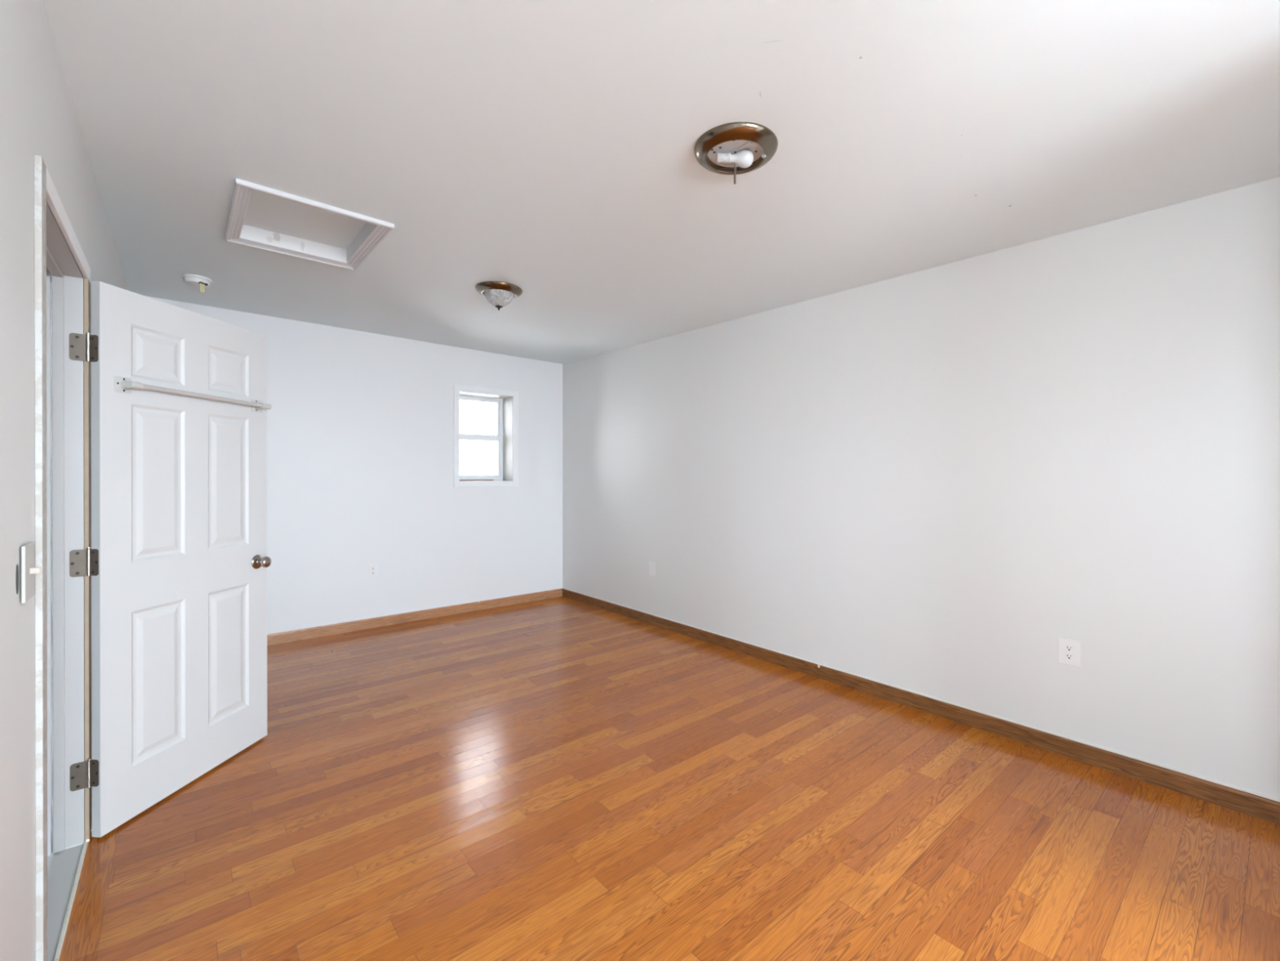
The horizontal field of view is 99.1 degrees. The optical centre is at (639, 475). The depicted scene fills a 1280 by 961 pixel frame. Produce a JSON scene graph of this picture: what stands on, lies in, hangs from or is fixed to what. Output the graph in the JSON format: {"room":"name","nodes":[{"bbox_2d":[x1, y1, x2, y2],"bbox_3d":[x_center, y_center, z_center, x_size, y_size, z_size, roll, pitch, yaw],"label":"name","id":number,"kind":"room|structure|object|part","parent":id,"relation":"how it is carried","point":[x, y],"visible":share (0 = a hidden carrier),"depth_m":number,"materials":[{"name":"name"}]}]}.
{"room":"empty bedroom","nodes":[
{"label":"empty bedroom","id":0,"kind":"room"},
{"bbox_2d":[46,267,53,856],"bbox_3d":[-2.619,0.110,1.520,1.357,2.550,0.100,0,0,-40],"label":"wall","id":1,"kind":"structure","parent":0,"point":[49,277],"depth_m":1.92,"materials":[{"name":"paint"}]},
{"bbox_2d":[69,280,271,837],"bbox_3d":[-1.955,0.306,2.366,0.165,2.032,0.830,0,0,5],"label":"door","id":2,"kind":"structure","parent":1,"relation":"in","point":[178,562],"depth_m":2.27,"materials":[{"name":"paint"}]},
{"bbox_2d":[114,375,271,413],"bbox_3d":[-1.909,-0.345,2.390,0.052,0.060,0.708,0,0,5],"label":"towel bar","id":3,"kind":"object","parent":2,"relation":"attached to","point":[122,384],"visible":1,"depth_m":2.23,"materials":[{"name":"beige plastic"}]},
{"bbox_3d":[-1.937,-0.345,2.078,0.048,0.034,0.044,0,0,5],"label":"post","id":4,"kind":"part","parent":3,"relation":"part of","materials":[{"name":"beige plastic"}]},
{"bbox_3d":[-1.877,-0.346,2.716,0.048,0.034,0.052,0,0,5],"label":"post","id":5,"kind":"part","parent":3,"relation":"part of","materials":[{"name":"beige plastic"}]},
{"bbox_3d":[-1.873,0.428,2.708,0.065,0.070,0.070,0,0,5],"label":"knob","id":6,"kind":"part","parent":2,"relation":"part of","materials":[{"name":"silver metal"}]},
{"bbox_2d":[0,0,128,960],"bbox_3d":[-0.894,0.033,0.586,0.076,2.710,8.249,0,0,-40],"label":"wall","id":7,"kind":"structure","parent":0,"point":[37,115],"depth_m":1.20,"materials":[{"name":"paint"}]},
{"bbox_2d":[15,542,40,603],"bbox_3d":[-1.361,0.216,1.219,0.025,0.124,0.132,0,0,-40],"label":"light switch","id":8,"kind":"object","parent":7,"relation":"attached to","point":[28,570],"visible":1,"depth_m":1.20,"materials":[{"name":"white plastic"}]},
{"bbox_3d":[-1.375,0.215,1.226,0.006,0.124,0.103,0,0,-40],"label":"plate","id":9,"kind":"part","parent":8,"relation":"part of","materials":[{"name":"white plastic"}]},
{"bbox_2d":[34,155,47,960],"bbox_3d":[-1.469,0.282,1.338,0.013,2.108,0.057,0,0,-40],"label":"trim","id":10,"kind":"structure","parent":7,"relation":"attached to","point":[40,168],"depth_m":1.32,"materials":[{"name":"paint"}]},
{"bbox_2d":[46,203,84,853],"bbox_3d":[-1.789,0.305,1.646,0.078,2.060,0.838,0,0,-40],"label":"trim","id":11,"kind":"structure","parent":7,"relation":"attached to","point":[68,420],"depth_m":1.95,"materials":[{"name":"paint"}]},
{"bbox_2d":[46,168,90,282],"bbox_3d":[-1.773,-0.746,1.696,0.013,0.054,0.886,0,0,-40],"label":"trim","id":12,"kind":"structure","parent":7,"relation":"attached to","point":[53,200],"depth_m":1.61,"materials":[{"name":"paint"}]},
{"bbox_2d":[53,840,88,960],"bbox_3d":[-1.754,1.358,1.675,0.012,0.054,0.818,0,0,-40],"label":"trim","id":13,"kind":"structure","parent":7,"relation":"attached to","point":[63,931],"depth_m":1.69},
{"bbox_2d":[84,278,91,840],"bbox_3d":[-2.041,0.307,2.015,0.012,2.054,0.057,0,0,-40],"label":"trim","id":14,"kind":"structure","parent":7,"relation":"attached to","point":[87,723],"depth_m":1.99,"materials":[{"name":"white wood"}]},
{"bbox_2d":[144,295,562,633],"bbox_3d":[-2.324,0.023,4.973,3.596,2.710,0.300,0,0,-40],"label":"wall","id":15,"kind":"structure","parent":0,"point":[360,424],"depth_m":4.86,"materials":[{"name":"paint"}]},
{"bbox_2d":[368,563,377,577],"bbox_3d":[-2.332,0.829,4.766,0.078,0.116,0.009,0,0,-40],"label":"wall outlet","id":16,"kind":"object","parent":15,"relation":"attached to","point":[372,568],"visible":1,"depth_m":4.76,"materials":[{"name":"white plastic"}]},
{"bbox_2d":[266,587,562,645],"bbox_3d":[-2.186,1.282,4.886,3.492,0.092,0.015,0,0,-40],"label":"baseboard","id":17,"kind":"structure","parent":15,"relation":"attached to","point":[281,637],"depth_m":4.92,"materials":[{"name":"brown wood"}]},
{"bbox_2d":[453,384,518,487],"bbox_3d":[-1.612,-0.382,5.548,0.680,0.982,0.292,0,0,-40],"label":"window","id":18,"kind":"structure","parent":15,"relation":"in","point":[506,437],"depth_m":5.63,"materials":[{"name":"paint"}]},
{"bbox_2d":[459,479,493,480],"bbox_3d":[-1.705,0.047,5.567,0.442,0.011,0.014,0,0,-40],"label":"wooden stick","id":19,"kind":"object","parent":18,"relation":"on","point":[491,479],"visible":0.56,"depth_m":5.59,"materials":[{"name":"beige wood"}]},
{"bbox_3d":[-1.698,-0.585,5.644,0.507,0.424,0.025,0,0,-40],"label":"sash","id":20,"kind":"part","parent":18,"relation":"part of","materials":[{"name":"plastic"}]},
{"bbox_3d":[-1.681,-0.196,5.624,0.507,0.458,0.024,0,0,-40],"label":"sash","id":21,"kind":"part","parent":18,"relation":"part of","materials":[{"name":"plastic"}]},
{"bbox_3d":[-1.690,-0.383,5.635,0.563,0.872,0.060,0,0,-40],"label":"frame","id":22,"kind":"part","parent":18,"relation":"part of","materials":[{"name":"plastic"}]},
{"bbox_2d":[41,0,1279,364],"bbox_3d":[0.440,-1.218,1.774,3.696,0.232,8.349,0,0,-40],"label":"ceiling","id":23,"kind":"structure","parent":0,"point":[544,148],"depth_m":1.90,"materials":[{"name":"paint"}]},
{"bbox_2d":[182,274,212,293],"bbox_3d":[-2.788,-1.195,3.434,0.146,0.100,0.146,0,0,-40],"label":"smoke detector","id":24,"kind":"object","parent":23,"relation":"attached to","point":[201,282],"visible":1,"depth_m":3.40,"materials":[{"name":"white plastic"}]},
{"bbox_2d":[224,177,394,270],"bbox_3d":[-1.662,-1.257,2.718,0.615,0.132,0.759,0,0,-40],"label":"attic hatch","id":25,"kind":"object","parent":23,"relation":"attached to","point":[260,217],"visible":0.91,"depth_m":2.80,"materials":[{"name":"paint"}]},
{"bbox_3d":[-1.662,-1.303,2.718,0.523,0.020,0.667,0,0,-40],"label":"panel","id":26,"kind":"part","parent":25,"relation":"part of","materials":[{"name":"paint"}]},
{"bbox_2d":[475,280,522,310],"bbox_3d":[-0.917,-1.143,3.546,0.298,0.139,0.298,1,1,-40],"label":"ceiling light","id":27,"kind":"object","parent":23,"relation":"attached to","point":[500,295],"visible":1,"depth_m":3.48,"materials":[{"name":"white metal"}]},
{"bbox_3d":[-0.917,-1.144,3.546,0.191,0.094,0.191,1,1,-40],"label":"lamp shade","id":28,"kind":"part","parent":27,"relation":"part of","materials":[{"name":"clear glass"}]},
{"bbox_2d":[693,121,777,184],"bbox_3d":[0.343,-1.117,1.966,0.298,0.128,0.298,1,1,-40],"label":"ceiling light","id":29,"kind":"object","parent":23,"relation":"attached to","point":[738,148],"visible":1,"depth_m":1.94,"materials":[{"name":"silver metal"}]},
{"bbox_2d":[716,152,730,163],"bbox_3d":[0.301,-1.145,1.966,0.049,0.035,0.034,0,0,0],"label":"socket","id":30,"kind":"object","parent":29,"relation":"attached to","point":[722,157],"depth_m":1.95,"materials":[{"name":"ceramic"}]},
{"bbox_3d":[0.343,-1.112,1.966,0.008,0.118,0.008,1,1,-40],"label":"threaded rod","id":31,"kind":"part","parent":29,"relation":"part of","materials":[{"name":"silver metal"}]},
{"bbox_3d":[0.344,-1.169,1.966,0.200,0.004,0.200,1,1,-40],"label":"plate","id":32,"kind":"part","parent":29,"relation":"part of","materials":[{"name":"metal"}]},
{"bbox_3d":[0.364,-1.142,1.966,0.089,0.060,0.060,0,0,0],"label":"bulb","id":33,"kind":"part","parent":29,"relation":"part of","materials":[{"name":"white glass"}]},
{"bbox_2d":[47,595,1279,960],"bbox_3d":[-0.109,1.367,1.317,4.929,0.060,8.149,0,0,-40],"label":"floor","id":34,"kind":"structure","parent":0,"point":[562,778],"depth_m":2.04,"materials":[{"name":"brown wood"}]},
{"bbox_2d":[562,177,1279,799],"bbox_3d":[1.774,0.029,2.982,0.100,2.710,8.469,0,0,-40],"label":"wall","id":35,"kind":"structure","parent":0,"point":[926,482],"depth_m":2.80,"materials":[{"name":"paint"}]},
{"bbox_2d":[648,561,655,576],"bbox_3d":[0.108,0.832,4.874,0.008,0.122,0.080,0,0,-40],"label":"wall plate","id":36,"kind":"object","parent":35,"relation":"attached to","point":[651,565],"visible":1,"depth_m":4.87,"materials":[{"name":"white plastic"}]},
{"bbox_2d":[562,587,1279,824],"bbox_3d":[0.904,1.278,3.926,0.015,0.108,5.469,0,0,-40],"label":"baseboard","id":37,"kind":"structure","parent":35,"relation":"attached to","point":[1265,807],"depth_m":2.79,"materials":[{"name":"brown wood"}]},
{"bbox_2d":[1057,637,1080,666],"bbox_3d":[2.037,0.837,2.587,0.009,0.122,0.086,0,0,-40],"label":"wall outlet","id":38,"kind":"object","parent":35,"relation":"attached to","point":[1068,650],"visible":1,"depth_m":2.58,"materials":[{"name":"white plastic"}]},
{"bbox_2d":[1064,653,1074,659],"bbox_3d":[2.035,0.857,2.586,0.002,0.025,0.035,0,0,-40],"label":"receptacle","id":39,"kind":"object","parent":38,"relation":"attached to","point":[1067,655],"depth_m":2.59,"materials":[{"name":"plastic"}]},
{"bbox_2d":[1064,644,1074,651],"bbox_3d":[2.035,0.818,2.586,0.002,0.025,0.035,0,0,-40],"label":"receptacle","id":40,"kind":"object","parent":38,"relation":"attached to","point":[1067,647],"depth_m":2.59,"materials":[{"name":"plastic"}]},
{"label":"outside","id":41,"kind":"structure","parent":0,"visible":0},
{"bbox_2d":[459,400,497,475],"bbox_3d":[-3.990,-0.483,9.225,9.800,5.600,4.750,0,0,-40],"label":"window pane","id":42,"kind":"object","parent":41,"point":[476,457],"visible":0.04,"depth_m":7.93,"materials":[{"name":"clear glass"}]}
]}

